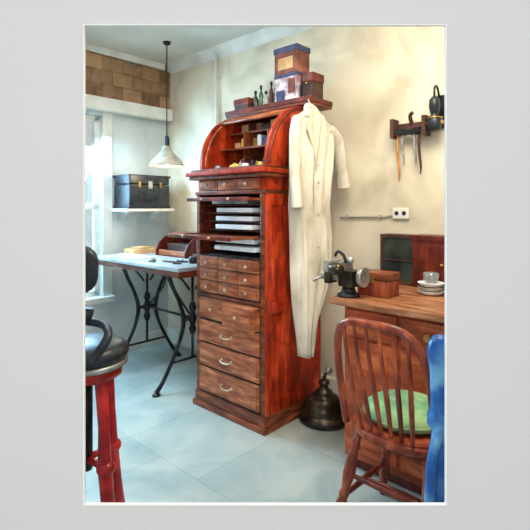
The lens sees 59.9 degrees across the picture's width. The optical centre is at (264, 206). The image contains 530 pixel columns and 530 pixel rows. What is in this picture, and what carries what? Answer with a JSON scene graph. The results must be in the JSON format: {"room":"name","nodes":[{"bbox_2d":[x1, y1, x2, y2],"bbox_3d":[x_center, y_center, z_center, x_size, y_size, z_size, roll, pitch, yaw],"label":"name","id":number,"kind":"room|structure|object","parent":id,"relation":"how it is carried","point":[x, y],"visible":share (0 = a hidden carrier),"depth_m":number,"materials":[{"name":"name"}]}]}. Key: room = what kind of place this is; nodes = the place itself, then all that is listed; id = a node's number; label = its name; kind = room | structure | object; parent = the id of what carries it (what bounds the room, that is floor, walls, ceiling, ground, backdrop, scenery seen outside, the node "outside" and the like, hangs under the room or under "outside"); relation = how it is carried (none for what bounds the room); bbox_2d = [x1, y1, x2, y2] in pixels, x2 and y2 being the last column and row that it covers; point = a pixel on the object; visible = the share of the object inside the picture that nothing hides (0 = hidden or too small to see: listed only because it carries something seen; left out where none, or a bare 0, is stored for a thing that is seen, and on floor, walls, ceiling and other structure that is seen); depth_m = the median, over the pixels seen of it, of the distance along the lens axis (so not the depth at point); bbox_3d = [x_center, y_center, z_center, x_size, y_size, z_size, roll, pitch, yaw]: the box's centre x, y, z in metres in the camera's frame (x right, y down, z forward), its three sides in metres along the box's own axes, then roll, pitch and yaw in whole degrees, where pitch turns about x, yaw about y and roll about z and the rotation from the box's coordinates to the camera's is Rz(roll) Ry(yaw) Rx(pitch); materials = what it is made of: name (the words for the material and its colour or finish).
{"room":"old dentist office","nodes":[
{"label":"old dentist office","id":0,"kind":"room"},
{"bbox_2d":[85,70,167,337],"bbox_3d":[-2.631,-0.035,2.929,0.100,2.770,4.764,0,0,43],"label":"wall","id":1,"kind":"structure","parent":0,"point":[136,142],"depth_m":4.34,"materials":[{"name":"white paint"}]},
{"bbox_2d":[85,112,114,305],"bbox_3d":[-1.770,0.000,3.803,0.140,1.700,1.090,0,0,43],"label":"window","id":2,"kind":"structure","parent":1,"relation":"in","point":[92,122],"depth_m":4.13,"materials":[{"name":"white paint"}]},
{"bbox_2d":[85,51,169,108],"bbox_3d":[-1.797,-1.160,3.730,0.040,0.380,2.445,0,0,43],"label":"brick panel","id":3,"kind":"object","parent":1,"relation":"attached to","point":[105,76],"depth_m":4.25,"materials":[{"name":"brown brick"}]},
{"bbox_2d":[85,42,172,121],"bbox_3d":[-1.775,-1.135,3.709,0.100,0.570,2.445,0,0,43],"label":"trim","id":4,"kind":"structure","parent":1,"relation":"attached to","point":[92,102],"depth_m":4.21,"materials":[{"name":"white paint"}]},
{"bbox_2d":[111,209,174,220],"bbox_3d":[-1.130,0.072,4.267,0.289,0.115,0.500,0,0,43],"label":"wall shelf","id":5,"kind":"object","parent":1,"relation":"attached to","point":[122,213],"visible":0.9,"depth_m":4.20,"materials":[{"name":"white paint"}]},
{"bbox_2d":[113,174,170,208],"bbox_3d":[-1.132,-0.138,4.255,0.301,0.306,0.446,0,0,43],"label":"instrument case","id":6,"kind":"object","parent":5,"relation":"on","point":[131,191],"visible":1,"depth_m":4.14,"materials":[{"name":"leather"}]},
{"bbox_2d":[125,328,166,350],"bbox_3d":[-1.844,1.285,3.694,0.022,0.130,2.530,0,0,43],"label":"baseboard","id":7,"kind":"structure","parent":1,"relation":"attached to","point":[142,337],"depth_m":4.44,"materials":[{"name":"white paint"}]},
{"bbox_2d":[85,27,265,63],"bbox_3d":[-0.702,-1.460,1.217,5.258,0.080,4.864,0,0,43],"label":"ceiling","id":8,"kind":"structure","parent":0,"point":[143,42],"depth_m":3.88,"materials":[{"name":"paint"}]},
{"bbox_2d":[149,41,183,167],"bbox_3d":[-0.845,-0.884,3.960,0.300,1.072,0.300,0,0,43],"label":"pendant lamp","id":9,"kind":"object","parent":8,"relation":"hanging from","point":[166,158],"visible":1,"depth_m":3.92,"materials":[{"name":"white metal"}]},
{"bbox_2d":[85,342,421,502],"bbox_3d":[-0.300,1.390,1.400,8.700,0.080,8.000,0,0,43],"label":"floor","id":10,"kind":"structure","parent":0,"point":[173,449],"depth_m":2.52,"materials":[{"name":"tile"}]},
{"bbox_2d":[85,246,128,502],"bbox_3d":[-0.675,0.742,1.740,0.328,1.215,0.328,0,0,-10],"label":"stool","id":11,"kind":"object","parent":10,"relation":"on","point":[106,354],"visible":0.48,"depth_m":1.69,"materials":[{"name":"red metal"}]},
{"bbox_2d":[98,254,196,397],"bbox_3d":[-0.784,0.885,3.810,1.200,0.930,0.822,0,0,43],"label":"work table","id":12,"kind":"object","parent":10,"relation":"on","point":[167,270],"visible":0.74,"depth_m":3.52,"materials":[{"name":"metal"}]},
{"bbox_2d":[119,246,155,258],"bbox_3d":[-1.044,0.385,3.971,0.423,0.069,0.483,0,0,36],"label":"paper stack","id":13,"kind":"object","parent":12,"relation":"on","point":[137,252],"visible":0.89,"depth_m":3.97,"materials":[{"name":"white paper"}]},
{"bbox_2d":[148,254,196,263],"bbox_3d":[-0.624,0.394,3.549,0.370,0.050,0.430,0,0,43],"label":"tools","id":14,"kind":"object","parent":12,"relation":"on","point":[192,259],"visible":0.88,"depth_m":3.45,"materials":[{"name":"black metal"}]},
{"bbox_2d":[156,231,196,258],"bbox_3d":[-0.695,0.322,3.981,0.440,0.195,0.310,0,0,43],"label":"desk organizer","id":15,"kind":"object","parent":12,"relation":"on","point":[167,246],"visible":0.67,"depth_m":3.97,"materials":[{"name":"red wood"}]},
{"bbox_2d":[168,95,332,435],"bbox_3d":[-0.126,0.319,3.063,0.790,2.062,0.868,0,0,43],"label":"tall cabinet","id":16,"kind":"object","parent":10,"relation":"on","point":[251,374],"visible":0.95,"depth_m":2.90,"materials":[{"name":"brown wood"}]},
{"bbox_2d":[214,119,274,168],"bbox_3d":[-0.059,-0.425,3.140,0.518,0.348,0.384,0,0,43],"label":"supplies","id":17,"kind":"object","parent":16,"relation":"in","point":[261,139],"visible":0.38,"depth_m":3.18,"materials":[{"name":"paper"}]},
{"bbox_2d":[234,97,258,109],"bbox_3d":[-0.130,-0.746,3.480,0.160,0.125,0.150,0,0,43],"label":"case","id":18,"kind":"object","parent":16,"relation":"on","point":[246,102],"visible":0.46,"depth_m":3.41,"materials":[{"name":"red wood"}]},
{"bbox_2d":[253,81,274,105],"bbox_3d":[0.001,-0.788,3.319,0.235,0.210,0.047,0,0,43],"label":"bottles","id":19,"kind":"object","parent":16,"relation":"on","point":[265,99],"visible":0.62,"depth_m":3.30,"materials":[{"name":"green glass"}]},
{"bbox_2d":[274,71,303,101],"bbox_3d":[0.190,-0.795,3.185,0.210,0.224,0.146,0,0,43],"label":"box","id":20,"kind":"object","parent":16,"relation":"on","point":[289,85],"visible":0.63,"depth_m":3.12,"materials":[{"name":"white cardboard"}]},
{"bbox_2d":[274,43,309,76],"bbox_3d":[0.186,-1.002,3.188,0.210,0.187,0.150,0,0,43],"label":"box","id":21,"kind":"object","parent":20,"relation":"on","point":[294,57],"visible":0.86,"depth_m":3.12,"materials":[{"name":"brown cardboard"}]},
{"bbox_2d":[301,72,323,98],"bbox_3d":[0.318,-0.786,3.089,0.103,0.207,0.138,0,0,43],"label":"case","id":22,"kind":"object","parent":16,"relation":"on","point":[312,82],"visible":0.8,"depth_m":3.05,"materials":[{"name":"red wood"}]},
{"bbox_2d":[288,99,349,358],"bbox_3d":[0.345,0.122,2.906,0.149,1.604,0.654,0,0,43],"label":"lab coat","id":23,"kind":"object","parent":16,"relation":"hanging from","point":[315,145],"visible":0.98,"depth_m":2.81,"materials":[{"name":"white fabric"}]},
{"bbox_2d":[299,366,344,430],"bbox_3d":[0.374,1.175,2.916,0.318,0.349,0.318,0,0,43],"label":"bell","id":24,"kind":"object","parent":10,"relation":"on","point":[321,410],"visible":0.9,"depth_m":2.82,"materials":[{"name":"brown metal"}]},
{"bbox_2d":[334,317,430,502],"bbox_3d":[0.548,0.884,1.855,0.446,0.939,0.500,0,0,43],"label":"chair","id":25,"kind":"object","parent":10,"relation":"on","point":[412,447],"visible":0.74,"depth_m":1.75,"materials":[{"name":"red wood"}]},
{"bbox_2d":[363,389,430,434],"bbox_3d":[0.588,0.844,1.920,0.352,0.070,0.352,0,0,43],"label":"seat cushion","id":26,"kind":"object","parent":25,"relation":"on","point":[421,407],"visible":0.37,"depth_m":1.84,"materials":[{"name":"green fabric"}]},
{"bbox_2d":[329,284,443,494],"bbox_3d":[0.959,0.910,2.319,1.035,0.880,0.730,0,0,43],"label":"desk","id":27,"kind":"object","parent":10,"relation":"on","point":[421,315],"visible":0.31,"depth_m":2.24,"materials":[{"name":"brown wood"}]},
{"bbox_2d":[312,250,369,297],"bbox_3d":[0.405,0.347,2.434,0.276,0.243,0.214,0,0,43],"label":"bench vise","id":28,"kind":"object","parent":27,"relation":"on","point":[348,278],"visible":1,"depth_m":2.38,"materials":[{"name":"black metal"}]},
{"bbox_2d":[358,269,399,297],"bbox_3d":[0.603,0.406,2.454,0.193,0.125,0.135,0,0,43],"label":"wooden box","id":29,"kind":"object","parent":27,"relation":"on","point":[382,283],"visible":0.8,"depth_m":2.40,"materials":[{"name":"red wood"}]},
{"bbox_2d":[380,233,415,285],"bbox_3d":[0.838,0.319,2.840,0.220,0.300,0.110,0,0,43],"label":"case","id":30,"kind":"object","parent":27,"relation":"on","point":[396,250],"visible":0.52,"depth_m":2.80,"materials":[{"name":"black glass"}]},
{"bbox_2d":[413,234,443,289],"bbox_3d":[1.036,0.317,2.629,0.353,0.305,0.160,0,0,43],"label":"cabinet","id":31,"kind":"object","parent":27,"relation":"on","point":[428,249],"visible":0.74,"depth_m":2.64,"materials":[{"name":"brown wood"}]},
{"bbox_2d":[417,272,443,295],"bbox_3d":[0.891,0.411,2.470,0.140,0.115,0.140,0,0,43],"label":"dishes","id":32,"kind":"object","parent":27,"relation":"on","point":[430,285],"visible":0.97,"depth_m":2.44,"materials":[{"name":"ceramic"}]},
{"bbox_2d":[424,334,443,502],"bbox_3d":[0.625,0.865,1.420,0.410,0.970,0.240,0,0,0],"label":"stand","id":33,"kind":"object","parent":10,"relation":"on","point":[434,472],"visible":0.4,"depth_m":1.39,"materials":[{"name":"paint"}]},
{"bbox_2d":[0,0,529,529],"bbox_3d":[-0.705,-0.075,1.230,7.130,2.850,0.060,0,0,0],"label":"wall","id":34,"kind":"structure","parent":0,"point":[488,41],"depth_m":1.20,"materials":[{"name":"white paint"}]},
{"bbox_2d":[83,24,446,505],"bbox_3d":[0.000,0.150,1.196,0.942,1.247,0.008,0,0,0],"label":"picture frame","id":35,"kind":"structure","parent":34,"relation":"attached to","point":[84,25],"depth_m":1.19,"materials":[{"name":"white"}]},
{"bbox_2d":[168,27,443,380],"bbox_3d":[0.987,-0.035,2.899,5.258,2.770,0.102,0,0,43],"label":"wall","id":36,"kind":"structure","parent":0,"point":[373,76],"depth_m":3.17,"materials":[{"name":"beige paint"}]},
{"bbox_2d":[213,52,219,125],"bbox_3d":[-0.432,-0.635,4.110,0.040,1.570,0.045,0,0,43],"label":"pipe","id":37,"kind":"object","parent":36,"relation":"attached to","point":[216,77],"visible":0.41,"depth_m":4.09,"materials":[{"name":"white metal"}]},
{"bbox_2d":[165,27,313,73],"bbox_3d":[0.892,-1.375,2.871,5.158,0.090,0.073,0,0,43],"label":"trim","id":38,"kind":"structure","parent":36,"relation":"attached to","point":[268,34],"depth_m":3.94,"materials":[{"name":"white paint"}]},
{"bbox_2d":[167,328,338,395],"bbox_3d":[0.909,1.285,2.889,5.158,0.130,0.020,0,0,43],"label":"baseboard","id":39,"kind":"structure","parent":36,"relation":"attached to","point":[173,335],"depth_m":4.40,"materials":[{"name":"white paint"}]},
{"bbox_2d":[340,208,409,218],"bbox_3d":[0.720,0.043,3.062,0.505,0.075,0.023,0,0,43],"label":"electrical outlet","id":40,"kind":"object","parent":36,"relation":"attached to","point":[398,213],"visible":1,"depth_m":2.94,"materials":[{"name":"plastic"}]},
{"bbox_2d":[390,111,429,181],"bbox_3d":[0.905,-0.375,2.839,0.260,0.430,0.100,0,0,43],"label":"tool rack","id":41,"kind":"object","parent":36,"relation":"attached to","point":[397,130],"visible":0.98,"depth_m":2.84,"materials":[{"name":"brown wood"}]},
{"bbox_2d":[425,85,443,130],"bbox_3d":[1.010,-0.586,2.717,0.100,0.273,0.135,0,0,43],"label":"wall lantern","id":42,"kind":"object","parent":36,"relation":"attached to","point":[435,122],"visible":0.94,"depth_m":2.68,"materials":[{"name":"black metal"}]}
]}

